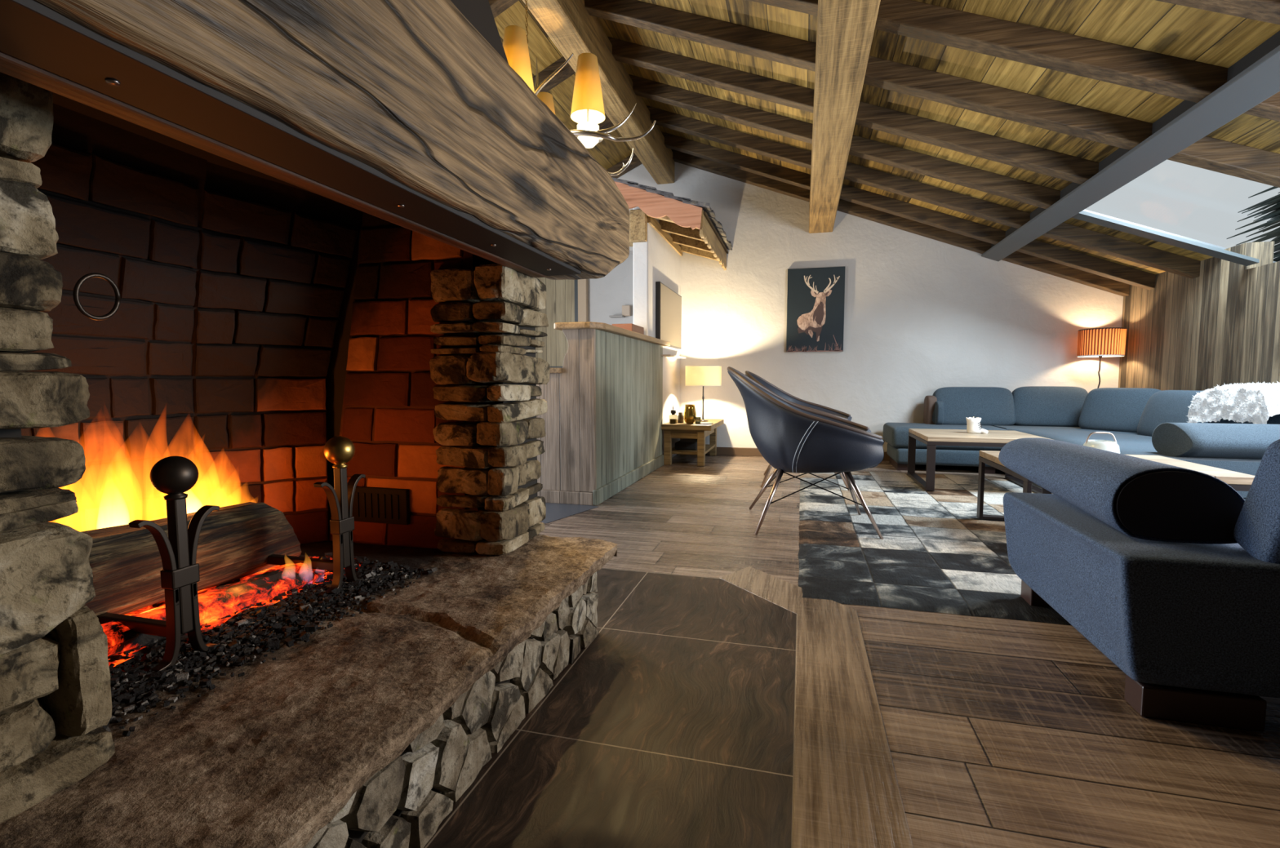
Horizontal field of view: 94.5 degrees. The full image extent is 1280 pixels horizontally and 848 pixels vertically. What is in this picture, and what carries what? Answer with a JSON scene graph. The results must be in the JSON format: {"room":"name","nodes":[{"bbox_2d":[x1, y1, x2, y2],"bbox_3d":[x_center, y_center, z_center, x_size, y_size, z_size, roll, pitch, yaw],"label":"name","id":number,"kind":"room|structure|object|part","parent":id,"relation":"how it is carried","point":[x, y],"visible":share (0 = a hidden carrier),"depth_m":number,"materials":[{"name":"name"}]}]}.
{"room":"living room","nodes":[
{"label":"living room","id":0,"kind":"room"},
{"bbox_2d":[540,502,598,524],"bbox_3d":[-1.283,0.523,3.735,1.985,0.012,0.540,1,4,15],"label":"floor","id":1,"kind":"structure","parent":0,"point":[554,512],"depth_m":3.60,"materials":[{"name":"grey stone"}]},
{"bbox_2d":[423,568,796,847],"bbox_3d":[-0.537,0.769,0.368,1.200,0.012,4.318,1,4,15],"label":"floor tile","id":2,"kind":"structure","parent":0,"point":[673,726],"depth_m":1.30,"materials":[{"name":"tile"}]},
{"bbox_2d":[587,253,633,324],"bbox_3d":[-0.604,-1.129,7.420,2.500,2.750,0.120,1,4,15],"label":"wall","id":3,"kind":"structure","parent":0,"point":[606,295],"depth_m":7.25,"materials":[{"name":"white paint"}]},
{"bbox_2d":[535,277,587,368],"bbox_3d":[-1.157,-0.958,7.484,1.045,2.400,0.070,1,4,15],"label":"door","id":4,"kind":"structure","parent":3,"relation":"in","point":[566,300],"depth_m":7.41,"materials":[{"name":"grey"}]},
{"bbox_3d":[-1.231,-0.694,7.509,0.860,0.070,0.011,1,4,15],"label":"rail","id":5,"kind":"part","parent":4,"relation":"part of","materials":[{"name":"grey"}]},
{"bbox_2d":[608,305,631,317],"bbox_3d":[-0.242,-1.368,7.188,0.250,0.140,0.098,1,4,15],"label":"wall block","id":6,"kind":"object","parent":3,"relation":"attached to","point":[626,309],"visible":1,"depth_m":7.16,"materials":[{"name":"beige"}]},
{"bbox_2d":[632,206,680,457],"bbox_3d":[0.185,-0.771,5.705,0.135,2.285,1.386,1,4,15],"label":"wall","id":7,"kind":"structure","parent":0,"point":[654,260],"depth_m":5.28,"materials":[{"name":"white paint"}]},
{"bbox_2d":[629,208,647,246],"bbox_3d":[-0.707,-1.675,5.226,1.630,0.260,0.240,1,4,15],"label":"lintel","id":8,"kind":"object","parent":7,"relation":"attached to","point":[637,218],"visible":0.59,"depth_m":4.92,"materials":[{"name":"brown wood"}]},
{"bbox_2d":[655,281,681,349],"bbox_3d":[0.287,-1.022,5.713,0.042,0.545,0.970,1,4,15],"label":"television","id":9,"kind":"object","parent":7,"relation":"attached to","point":[668,302],"visible":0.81,"depth_m":5.57,"materials":[{"name":"black plastic"}]},
{"bbox_2d":[612,177,732,270],"bbox_3d":[0.356,-1.803,5.478,0.865,0.516,1.584,1,4,15],"label":"canopy","id":10,"kind":"object","parent":7,"relation":"attached to","point":[693,225],"visible":0.99,"depth_m":4.82,"materials":[{"name":"brown wood"}]},
{"bbox_3d":[0.243,-1.769,5.616,0.055,0.070,1.384,1,4,15],"label":"wall plate","id":11,"kind":"part","parent":10,"relation":"part of","materials":[{"name":"brown wood"}]},
{"bbox_2d":[661,354,685,358],"bbox_3d":[0.327,-0.658,5.771,0.102,0.010,0.730,1,4,15],"label":"wall shelf","id":12,"kind":"object","parent":7,"relation":"attached to","point":[664,355],"visible":1,"depth_m":5.58,"materials":[{"name":"beige"}]},
{"bbox_2d":[617,161,1123,452],"bbox_3d":[1.240,-1.310,6.183,6.700,3.291,0.164,1,4,15],"label":"wall","id":13,"kind":"structure","parent":0,"point":[923,315],"depth_m":5.84,"materials":[{"name":"white paint"}]},
{"bbox_2d":[522,0,674,184],"bbox_3d":[-0.834,-2.393,2.209,0.190,0.288,8.450,1,4,15],"label":"ridge beam","id":14,"kind":"structure","parent":13,"relation":"attached to","point":[568,24],"depth_m":4.19,"materials":[{"name":"brown wood"}]},
{"bbox_2d":[569,52,656,148],"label":"antler chandelier","id":15,"kind":"object","parent":14,"relation":"hanging from","point":[588,114],"depth_m":3.01,"materials":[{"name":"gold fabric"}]},
{"bbox_3d":[-0.270,-1.741,3.064,0.180,0.296,0.180,1,4,15],"label":"lamp shade","id":16,"kind":"part","parent":15,"relation":"part of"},
{"bbox_2d":[705,447,889,460],"bbox_3d":[2.345,0.318,5.902,3.960,0.085,0.023,1,4,15],"label":"baseboard","id":17,"kind":"structure","parent":13,"relation":"attached to","point":[742,451],"depth_m":6.24,"materials":[{"name":"brown wood"}]},
{"bbox_2d":[786,266,845,351],"bbox_3d":[1.762,-1.145,5.950,0.551,0.833,0.032,1,4,15],"label":"picture","id":18,"kind":"object","parent":13,"relation":"attached to","point":[815,296],"visible":1,"depth_m":5.94,"materials":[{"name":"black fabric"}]},
{"bbox_2d":[493,0,1279,274],"bbox_3d":[0.300,-1.812,2.306,7.100,1.902,9.450,1,4,15],"label":"ceiling","id":19,"kind":"structure","parent":0,"point":[1207,37],"depth_m":3.29,"materials":[{"name":"brown wood"}]},
{"bbox_2d":[488,0,518,17],"bbox_3d":[-1.626,-2.217,3.816,2.275,1.177,0.100,1,4,15],"label":"rafter","id":20,"kind":"object","parent":19,"relation":"attached to","point":[497,6],"visible":0.02,"depth_m":3.58,"materials":[{"name":"brown wood"}]},
{"bbox_2d":[502,0,573,114],"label":"antler chandelier","id":21,"kind":"object","parent":19,"relation":"hanging from","point":[515,42],"depth_m":2.79,"materials":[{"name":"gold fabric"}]},
{"bbox_3d":[-0.595,-1.724,2.833,0.180,0.296,0.180,1,4,15],"label":"lamp shade","id":22,"kind":"part","parent":21,"relation":"part of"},
{"bbox_3d":[-0.599,-2.108,3.127,0.012,0.418,0.012,-2,5,-30],"label":"chain","id":23,"kind":"part","parent":21,"relation":"part of","materials":[{"name":"gold metal"}]},
{"bbox_3d":[-0.561,-1.771,3.471,0.180,0.296,0.180,1,4,15],"label":"lamp shade","id":24,"kind":"part","parent":21,"relation":"part of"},
{"bbox_2d":[532,56,575,92],"bbox_3d":[-1.390,-2.280,4.682,2.275,1.177,0.100,1,4,15],"label":"rafter","id":25,"kind":"object","parent":19,"relation":"attached to","point":[566,71],"visible":0.02,"depth_m":4.42,"materials":[{"name":"brown wood"}]},
{"bbox_2d":[597,113,613,129],"bbox_3d":[-1.140,-2.347,5.596,2.275,1.177,0.100,1,4,15],"label":"rafter","id":26,"kind":"object","parent":19,"relation":"attached to","point":[606,123],"visible":0.02,"depth_m":5.30,"materials":[{"name":"brown wood"}]},
{"bbox_2d":[606,153,641,177],"bbox_3d":[-0.882,-2.416,6.539,2.275,1.177,0.100,1,4,15],"label":"rafter","id":27,"kind":"object","parent":19,"relation":"attached to","point":[635,162],"visible":0.02,"depth_m":6.28,"materials":[{"name":"brown wood"}]},
{"bbox_2d":[628,74,1060,208],"bbox_3d":[1.377,-2.123,4.387,3.125,1.298,0.095,1,4,15],"label":"rafter","id":28,"kind":"object","parent":19,"relation":"attached to","point":[1042,197],"visible":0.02,"depth_m":4.28,"materials":[{"name":"brown wood"}]},
{"bbox_2d":[808,0,880,233],"bbox_3d":[0.694,-1.780,1.837,0.231,0.338,8.450,1,4,15],"label":"purlin","id":29,"kind":"object","parent":19,"relation":"attached to","point":[845,32],"visible":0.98,"depth_m":3.03,"materials":[{"name":"brown wood"}]},
{"bbox_2d":[607,36,1098,184],"bbox_3d":[1.236,-2.085,3.872,3.125,1.298,0.095,1,4,15],"label":"rafter","id":30,"kind":"object","parent":19,"relation":"attached to","point":[1064,166],"visible":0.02,"depth_m":3.76,"materials":[{"name":"brown wood"}]},
{"bbox_2d":[671,149,1129,296],"bbox_3d":[2.282,-2.019,5.711,4.180,1.699,0.095,1,4,15],"label":"rafter","id":31,"kind":"object","parent":19,"relation":"attached to","point":[1086,278],"visible":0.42,"depth_m":5.60,"materials":[{"name":"brown wood"}]},
{"bbox_2d":[661,131,1155,289],"bbox_3d":[2.179,-1.991,5.336,4.180,1.699,0.095,1,4,15],"label":"rafter","id":32,"kind":"object","parent":19,"relation":"attached to","point":[1108,269],"visible":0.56,"depth_m":5.22,"materials":[{"name":"brown wood"}]},
{"bbox_2d":[646,105,1200,278],"bbox_3d":[2.031,-1.952,4.792,4.180,1.699,0.095,1,4,15],"label":"rafter","id":33,"kind":"object","parent":19,"relation":"attached to","point":[1166,261],"visible":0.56,"depth_m":4.67,"materials":[{"name":"brown wood"}]},
{"bbox_2d":[584,0,1279,187],"bbox_3d":[1.601,-1.836,3.219,4.180,1.699,0.095,1,4,15],"label":"rafter","id":34,"kind":"object","parent":19,"relation":"attached to","point":[1241,161],"visible":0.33,"depth_m":3.16,"materials":[{"name":"brown wood"}]},
{"bbox_2d":[749,0,1279,121],"bbox_3d":[1.459,-1.798,2.699,4.180,1.699,0.095,1,4,15],"label":"rafter","id":35,"kind":"object","parent":19,"relation":"attached to","point":[1189,80],"visible":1,"depth_m":2.58,"materials":[{"name":"brown wood"}]},
{"bbox_2d":[981,30,1279,261],"bbox_3d":[2.157,-1.300,1.464,0.145,0.167,8.434,1,4,15],"label":"steel beam","id":36,"kind":"structure","parent":35,"relation":"attached to","point":[1255,77],"depth_m":2.82,"materials":[{"name":"grey metal"}]},
{"bbox_2d":[1071,209,1275,266],"bbox_3d":[3.491,-1.235,3.487,1.380,0.687,1.360,1,4,15],"label":"window","id":37,"kind":"structure","parent":19,"relation":"attached to","point":[1214,251],"depth_m":3.88,"materials":[{"name":"white paint"}]},
{"bbox_2d":[1155,0,1279,24],"bbox_3d":[1.314,-1.760,2.170,4.180,1.699,0.095,1,4,15],"label":"rafter","id":38,"kind":"object","parent":19,"relation":"attached to","point":[1265,11],"visible":1,"depth_m":2.01,"materials":[{"name":"brown wood"}]},
{"bbox_2d":[537,454,1279,847],"bbox_3d":[0.173,0.670,2.496,6.850,0.120,9.600,1,4,15],"label":"floor","id":39,"kind":"structure","parent":0,"point":[1001,733],"depth_m":1.39,"materials":[{"name":"brown wood"}]},
{"bbox_2d":[0,0,629,847],"bbox_3d":[-0.964,-0.778,0.929,1.303,3.003,2.790,1,4,15],"label":"fireplace","id":40,"kind":"object","parent":39,"relation":"on","point":[238,238],"visible":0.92,"depth_m":1.16,"materials":[{"name":"stone"}]},
{"bbox_2d":[97,456,219,671],"bbox_3d":[-1.011,0.236,1.096,0.484,0.370,0.142,1,4,15],"label":"andiron","id":41,"kind":"object","parent":40,"relation":"on","point":[173,476],"visible":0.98,"depth_m":1.03,"materials":[{"name":"grey metal"}]},
{"bbox_2d":[101,555,360,666],"bbox_3d":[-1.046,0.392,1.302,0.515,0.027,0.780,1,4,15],"label":"embers","id":42,"kind":"object","parent":40,"relation":"on","point":[215,623],"visible":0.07,"depth_m":1.24,"materials":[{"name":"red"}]},
{"bbox_2d":[146,509,198,520],"bbox_3d":[-1.243,0.318,1.215,0.140,0.143,0.740,1,4,15],"label":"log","id":43,"kind":"object","parent":42,"relation":"on","point":[195,510],"visible":0.02,"depth_m":1.46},
{"bbox_2d":[80,502,301,616],"bbox_3d":[-1.067,0.289,1.187,0.220,0.221,0.857,1,4,12],"label":"log","id":44,"kind":"object","parent":42,"relation":"on","point":[236,541],"visible":0.48,"depth_m":1.28,"materials":[{"name":"brown wood"}]},
{"bbox_2d":[102,552,437,736],"bbox_3d":[-0.802,0.398,1.231,0.378,0.035,0.783,1,4,15],"label":"coals","id":45,"kind":"object","parent":40,"relation":"on","point":[234,633],"visible":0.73,"depth_m":1.14,"materials":[{"name":"black stone"}]},
{"bbox_3d":[-0.523,-0.367,0.667,0.110,0.011,2.260,1,4,15],"label":"soffit plate","id":46,"kind":"part","parent":40,"relation":"part of","materials":[{"name":"brown wood"}]},
{"bbox_2d":[266,435,365,594],"bbox_3d":[-0.910,0.209,1.463,0.484,0.370,0.142,1,4,15],"label":"andiron","id":47,"kind":"object","parent":40,"relation":"on","point":[339,451],"visible":0.94,"depth_m":1.40,"materials":[{"name":"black metal"}]},
{"bbox_2d":[351,486,409,524],"bbox_3d":[-0.785,0.245,1.787,0.198,0.106,0.015,1,4,15],"label":"air vent","id":48,"kind":"object","parent":40,"relation":"attached to","point":[371,505],"depth_m":1.78,"materials":[{"name":"black metal"}]},
{"bbox_2d":[450,0,508,63],"bbox_3d":[-1.103,-1.444,0.830,1.020,1.660,2.220,1,4,15],"label":"hood","id":49,"kind":"object","parent":40,"relation":"attached to","point":[478,12],"depth_m":1.70,"materials":[{"name":"black"}]},
{"bbox_2d":[536,321,670,506],"bbox_3d":[-0.438,-0.134,4.755,0.955,1.151,2.040,1,4,15],"label":"bar counter","id":50,"kind":"object","parent":39,"relation":"on","point":[603,418],"depth_m":3.83,"materials":[{"name":"grey wood"}]},
{"bbox_2d":[549,368,561,373],"bbox_3d":[-0.647,-0.394,4.492,0.680,0.034,1.400,1,4,15],"label":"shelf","id":51,"kind":"object","parent":50,"relation":"attached to","point":[552,370],"depth_m":3.74,"materials":[{"name":"wood"}]},
{"bbox_3d":[-0.479,-0.091,3.777,0.410,1.040,0.030,1,4,15],"label":"panel","id":52,"kind":"part","parent":50,"relation":"part of","materials":[{"name":"grey wood"}]},
{"bbox_2d":[554,321,670,346],"bbox_3d":[-0.127,-0.681,4.630,0.310,0.040,2.040,1,4,15],"label":"countertop","id":53,"kind":"structure","parent":50,"relation":"on","point":[578,325],"depth_m":3.82,"materials":[{"name":"brown wood"}]},
{"bbox_2d":[611,323,644,334],"bbox_3d":[-0.096,-0.760,4.834,0.170,0.086,0.360,1,4,15],"label":"wooden box","id":54,"kind":"object","parent":50,"relation":"on","point":[629,326],"visible":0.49,"depth_m":4.67,"materials":[{"name":"brown wood"}]},
{"bbox_3d":[-0.035,0.401,4.653,0.030,0.099,1.900,1,4,15],"label":"skirting","id":55,"kind":"part","parent":50,"relation":"part of","materials":[{"name":"grey wood"}]},
{"bbox_3d":[-0.046,-0.154,4.639,0.028,1.030,1.859,1,4,15],"label":"panel","id":56,"kind":"part","parent":50,"relation":"part of","materials":[{"name":"grey wood"}]},
{"bbox_2d":[661,418,724,466],"bbox_3d":[0.540,0.168,5.887,0.470,0.384,0.910,1,4,15],"label":"side table","id":57,"kind":"object","parent":39,"relation":"on","point":[677,430],"visible":0.94,"depth_m":5.51,"materials":[{"name":"brown wood"}]},
{"bbox_3d":[0.262,0.218,5.556,0.066,0.333,0.066,1,4,15],"label":"leg","id":58,"kind":"part","parent":57,"relation":"part of","materials":[{"name":"brown wood"}]},
{"bbox_2d":[670,395,676,423],"bbox_3d":[0.315,-0.138,5.589,0.070,0.270,0.070,1,4,15],"label":"reed diffuser","id":59,"kind":"object","parent":57,"relation":"on","point":[673,411],"visible":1,"depth_m":5.57,"materials":[{"name":"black glass"}]},
{"bbox_2d":[677,412,684,422],"bbox_3d":[0.392,-0.062,5.708,0.060,0.100,0.060,1,4,15],"label":"jar","id":60,"kind":"object","parent":57,"relation":"on","point":[680,417],"visible":0.98,"depth_m":5.69,"materials":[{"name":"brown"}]},
{"bbox_2d":[675,438,697,450],"bbox_3d":[0.496,0.199,5.881,0.220,0.074,0.450,1,4,15],"label":"blanket","id":61,"kind":"object","parent":57,"relation":"on","point":[689,444],"visible":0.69,"depth_m":5.68,"materials":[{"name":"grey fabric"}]},
{"bbox_2d":[683,404,696,423],"bbox_3d":[0.472,-0.094,5.601,0.120,0.180,0.120,1,4,15],"label":"vase","id":62,"kind":"object","parent":57,"relation":"on","point":[690,413],"visible":1,"depth_m":5.56,"materials":[{"name":"gold metal"}]},
{"bbox_2d":[671,444,715,454],"bbox_3d":[0.515,0.249,5.889,0.365,0.025,0.710,1,4,15],"label":"shelf","id":63,"kind":"object","parent":57,"relation":"attached to","point":[711,446],"depth_m":5.62,"materials":[{"name":"brown wood"}]},
{"bbox_3d":[0.566,0.224,5.474,0.066,0.333,0.066,1,4,15],"label":"leg","id":64,"kind":"part","parent":57,"relation":"part of","materials":[{"name":"brown wood"}]},
{"bbox_2d":[684,365,721,422],"bbox_3d":[0.629,-0.302,5.896,0.360,0.553,0.360,1,4,15],"label":"table lamp","id":65,"kind":"object","parent":57,"relation":"on","point":[695,375],"visible":1,"depth_m":5.73,"materials":[{"name":"beige fabric"}]},
{"bbox_3d":[0.629,-0.248,5.900,0.100,0.445,0.098,1,4,15],"label":"stem","id":66,"kind":"part","parent":65,"relation":"part of","materials":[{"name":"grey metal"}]},
{"bbox_3d":[0.629,-0.478,5.883,0.356,0.192,0.356,1,4,15],"label":"lamp shade","id":67,"kind":"part","parent":65,"relation":"part of","materials":[{"name":"beige fabric"}]},
{"bbox_2d":[695,422,713,424],"bbox_3d":[0.608,-0.005,5.570,0.170,0.008,0.170,1,4,15],"label":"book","id":68,"kind":"object","parent":57,"relation":"on","point":[695,423],"visible":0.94,"depth_m":5.55,"materials":[{"name":"white paper"}]},
{"bbox_3d":[0.769,0.170,6.215,0.066,0.333,0.066,1,4,15],"label":"leg","id":69,"kind":"part","parent":57,"relation":"part of","materials":[{"name":"brown wood"}]},
{"bbox_2d":[745,370,852,491],"bbox_3d":[1.205,0.023,4.558,0.826,0.870,0.737,2,4,21],"label":"armchair","id":70,"kind":"object","parent":39,"relation":"on","point":[766,384],"visible":0.16,"depth_m":4.77,"materials":[{"name":"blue leather"}]},
{"bbox_3d":[0.985,0.300,4.413,0.144,0.337,0.160,2,4,21],"label":"leg","id":71,"kind":"part","parent":70,"relation":"part of","materials":[{"name":"silver metal"}]},
{"bbox_3d":[1.421,0.300,4.280,0.201,0.357,0.092,2,4,21],"label":"leg","id":72,"kind":"part","parent":70,"relation":"part of","materials":[{"name":"silver metal"}]},
{"bbox_2d":[727,366,884,539],"bbox_3d":[0.876,0.120,3.238,0.826,0.870,0.737,1,4,15],"label":"armchair","id":73,"kind":"object","parent":39,"relation":"on","point":[792,437],"visible":1,"depth_m":2.97,"materials":[{"name":"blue leather"}]},
{"bbox_3d":[0.761,0.364,3.535,0.031,0.340,0.259,-4,5,-40],"label":"leg","id":74,"kind":"part","parent":73,"relation":"part of","materials":[{"name":"silver metal"}]},
{"bbox_3d":[0.675,0.398,3.067,0.205,0.337,0.031,-3,5,-36],"label":"leg","id":75,"kind":"part","parent":73,"relation":"part of","materials":[{"name":"silver metal"}]},
{"bbox_3d":[1.212,0.364,3.405,0.201,0.357,0.031,-2,5,-28],"label":"leg","id":76,"kind":"part","parent":73,"relation":"part of","materials":[{"name":"silver metal"}]},
{"bbox_3d":[1.119,0.395,2.979,0.214,0.357,0.031,3,5,39],"label":"leg","id":77,"kind":"part","parent":73,"relation":"part of","materials":[{"name":"silver metal"}]},
{"bbox_2d":[720,566,913,847],"bbox_3d":[0.015,0.772,0.312,0.498,0.014,4.499,1,4,15],"label":"trim","id":78,"kind":"structure","parent":39,"relation":"on","point":[846,794],"depth_m":1.31,"materials":[{"name":"brown wood"}]},
{"bbox_2d":[797,471,1071,625],"bbox_3d":[1.993,0.535,3.445,2.061,0.009,3.278,1,4,15],"label":"cowhide rug","id":79,"kind":"object","parent":39,"relation":"on","point":[935,554],"visible":0.52,"depth_m":2.80,"materials":[{"name":"fur"}]},
{"bbox_2d":[907,428,1053,493],"bbox_3d":[2.499,0.262,4.444,0.778,0.383,0.770,1,4,15],"label":"coffee table","id":80,"kind":"object","parent":79,"relation":"on","point":[931,437],"visible":0.8,"depth_m":4.19,"materials":[{"name":"brown wood"}]},
{"bbox_3d":[2.152,0.285,4.541,0.055,0.324,0.768,1,4,15],"label":"leg frame","id":81,"kind":"part","parent":80,"relation":"part of","materials":[{"name":"black metal"}]},
{"bbox_2d":[965,417,988,433],"bbox_3d":[2.533,0.009,4.451,0.152,0.132,0.091,1,4,15],"label":"candle holder","id":82,"kind":"object","parent":80,"relation":"on","point":[973,425],"visible":0.98,"depth_m":4.42,"materials":[{"name":"white ceramic"}]},
{"bbox_3d":[2.847,0.298,4.352,0.055,0.324,0.768,1,4,15],"label":"leg frame","id":83,"kind":"part","parent":80,"relation":"part of","materials":[{"name":"black metal"}]},
{"bbox_2d":[976,450,1254,520],"bbox_3d":[2.235,0.375,2.896,0.852,0.383,0.755,1,4,15],"label":"coffee table","id":84,"kind":"object","parent":79,"relation":"on","point":[1240,482],"visible":0.25,"depth_m":2.86,"materials":[{"name":"brown wood"}]},
{"bbox_3d":[2.327,0.380,3.233,0.850,0.324,0.055,1,4,15],"label":"leg frame","id":85,"kind":"part","parent":84,"relation":"part of","materials":[{"name":"black metal"}]},
{"bbox_3d":[2.143,0.429,2.562,0.850,0.324,0.055,1,4,15],"label":"leg frame","id":86,"kind":"part","parent":84,"relation":"part of","materials":[{"name":"black metal"}]},
{"bbox_2d":[1083,431,1119,453],"bbox_3d":[2.274,0.110,2.920,0.152,0.141,0.152,1,4,15],"label":"glass lantern","id":87,"kind":"object","parent":84,"relation":"on","point":[1106,445],"visible":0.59,"depth_m":2.87,"materials":[{"name":"white"}]},
{"bbox_3d":[2.274,0.084,2.918,0.148,0.089,0.008,1,4,15],"label":"handle","id":88,"kind":"part","parent":87,"relation":"part of","materials":[{"name":"silver metal"}]},
{"bbox_3d":[2.274,0.131,2.922,0.152,0.098,0.152,1,4,15],"label":"lamp shade","id":89,"kind":"part","parent":87,"relation":"part of","materials":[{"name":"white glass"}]},
{"bbox_2d":[883,386,1279,500],"bbox_3d":[2.990,0.105,4.311,1.962,0.739,2.625,1,4,15],"label":"sofa","id":90,"kind":"object","parent":39,"relation":"on","point":[1144,421],"visible":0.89,"depth_m":4.80,"materials":[{"name":"blue fabric"}]},
{"bbox_2d":[934,401,944,424],"bbox_3d":[2.783,-0.103,5.519,0.070,0.220,0.200,1,4,15],"label":"cushion","id":91,"kind":"object","parent":90,"relation":"on","point":[939,406],"depth_m":5.44,"materials":[{"name":"blue fabric"}]},
{"bbox_3d":[2.745,0.107,5.387,0.925,0.190,0.645,1,4,15],"label":"chaise seat","id":92,"kind":"part","parent":90,"relation":"part of","materials":[{"name":"blue fabric"}]},
{"bbox_2d":[932,386,1015,427],"bbox_3d":[3.082,-0.156,5.493,0.703,0.376,0.228,1,4,15],"label":"cushion","id":93,"kind":"object","parent":90,"relation":"on","point":[995,406],"depth_m":5.41,"materials":[{"name":"blue fabric"}]},
{"bbox_2d":[1011,386,1088,426],"bbox_3d":[3.679,-0.150,5.321,0.624,0.376,0.229,1,4,19],"label":"cushion","id":94,"kind":"object","parent":90,"relation":"on","point":[1031,406],"depth_m":5.25,"materials":[{"name":"blue fabric"}]},
{"bbox_2d":[1078,387,1161,432],"bbox_3d":[3.897,-0.103,4.773,0.228,0.376,0.586,-2,5,-23],"label":"cushion","id":95,"kind":"object","parent":90,"relation":"on","point":[1109,410],"depth_m":4.76,"materials":[{"name":"blue fabric"}]},
{"bbox_3d":[3.388,0.191,4.191,0.986,0.188,2.580,1,4,15],"label":"corner seat","id":96,"kind":"part","parent":90,"relation":"part of","materials":[{"name":"blue fabric"}]},
{"bbox_2d":[1137,390,1208,436],"bbox_3d":[3.815,-0.048,4.151,0.226,0.376,0.647,0,4,5],"label":"cushion","id":97,"kind":"object","parent":90,"relation":"on","point":[1164,406],"depth_m":4.23,"materials":[{"name":"blue fabric"}]},
{"bbox_3d":[3.232,0.095,3.073,0.792,0.185,0.370,1,4,15],"label":"bolster arm","id":98,"kind":"part","parent":90,"relation":"part of"},
{"bbox_2d":[1185,381,1279,424],"bbox_3d":[3.603,-0.041,3.501,0.312,0.441,0.723,1,4,15],"label":"fur throw","id":99,"kind":"object","parent":90,"relation":"on","point":[1255,403],"visible":0.99,"depth_m":3.43,"materials":[{"name":"white fur"}]},
{"bbox_2d":[1208,413,1279,424],"bbox_3d":[3.631,0.006,3.477,0.225,0.376,0.687,1,4,15],"label":"cushion","id":100,"kind":"object","parent":90,"relation":"on","point":[1275,420],"depth_m":3.30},
{"bbox_2d":[1076,327,1126,388],"bbox_3d":[4.025,-0.209,5.203,0.335,1.237,0.335,1,4,15],"label":"floor lamp","id":101,"kind":"object","parent":39,"relation":"on","point":[1100,343],"visible":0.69,"depth_m":5.04,"materials":[{"name":"orange fabric"}]},
{"bbox_3d":[4.025,-0.121,5.210,0.170,1.059,0.170,1,4,15],"label":"stem","id":102,"kind":"part","parent":101,"relation":"part of","materials":[{"name":"grey metal"}]},
{"bbox_3d":[4.025,-0.710,5.167,0.335,0.222,0.335,1,4,15],"label":"lamp shade","id":103,"kind":"part","parent":101,"relation":"part of","materials":[{"name":"orange fabric"}]},
{"bbox_3d":[4.025,-0.821,5.158,0.334,0.010,0.334,1,4,15],"label":"shade trim","id":104,"kind":"part","parent":101,"relation":"part of","materials":[{"name":"grey"}]},
{"bbox_2d":[998,437,1279,732],"bbox_3d":[2.037,0.335,1.641,1.635,0.670,1.148,1,4,15],"label":"sofa","id":105,"kind":"object","parent":39,"relation":"on","point":[1168,571],"visible":1,"depth_m":1.41,"materials":[{"name":"blue fabric"}]},
{"bbox_3d":[1.450,0.167,1.905,0.322,0.191,0.925,1,4,15],"label":"bolster arm","id":106,"kind":"part","parent":105,"relation":"part of","materials":[{"name":"blue fabric"}]},
{"bbox_3d":[2.016,0.447,1.573,1.638,0.313,0.859,1,4,15],"label":"seat","id":107,"kind":"part","parent":105,"relation":"part of","materials":[{"name":"blue fabric"}]},
{"bbox_2d":[1233,439,1279,564],"bbox_3d":[1.701,0.188,1.245,0.630,0.317,0.229,1,4,15],"label":"cushion","id":108,"kind":"object","parent":105,"relation":"on","point":[1256,518],"depth_m":1.33,"materials":[{"name":"blue fabric"}]},
{"bbox_2d":[1118,240,1279,391],"bbox_3d":[3.250,-0.136,1.173,0.150,1.680,8.586,1,4,15],"label":"wall","id":109,"kind":"structure","parent":0,"point":[1220,326],"depth_m":4.16,"materials":[{"name":"brown wood"}]},
{"label":"outside","id":110,"kind":"structure","parent":0,"visible":0},
{"bbox_2d":[1226,186,1279,262],"bbox_3d":[8.599,-2.241,7.198,3.105,9.000,3.063,1,4,15],"label":"fir tree","id":111,"kind":"object","parent":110,"point":[1274,215],"visible":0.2,"depth_m":7.57,"materials":[{"name":"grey plant"}]}
]}

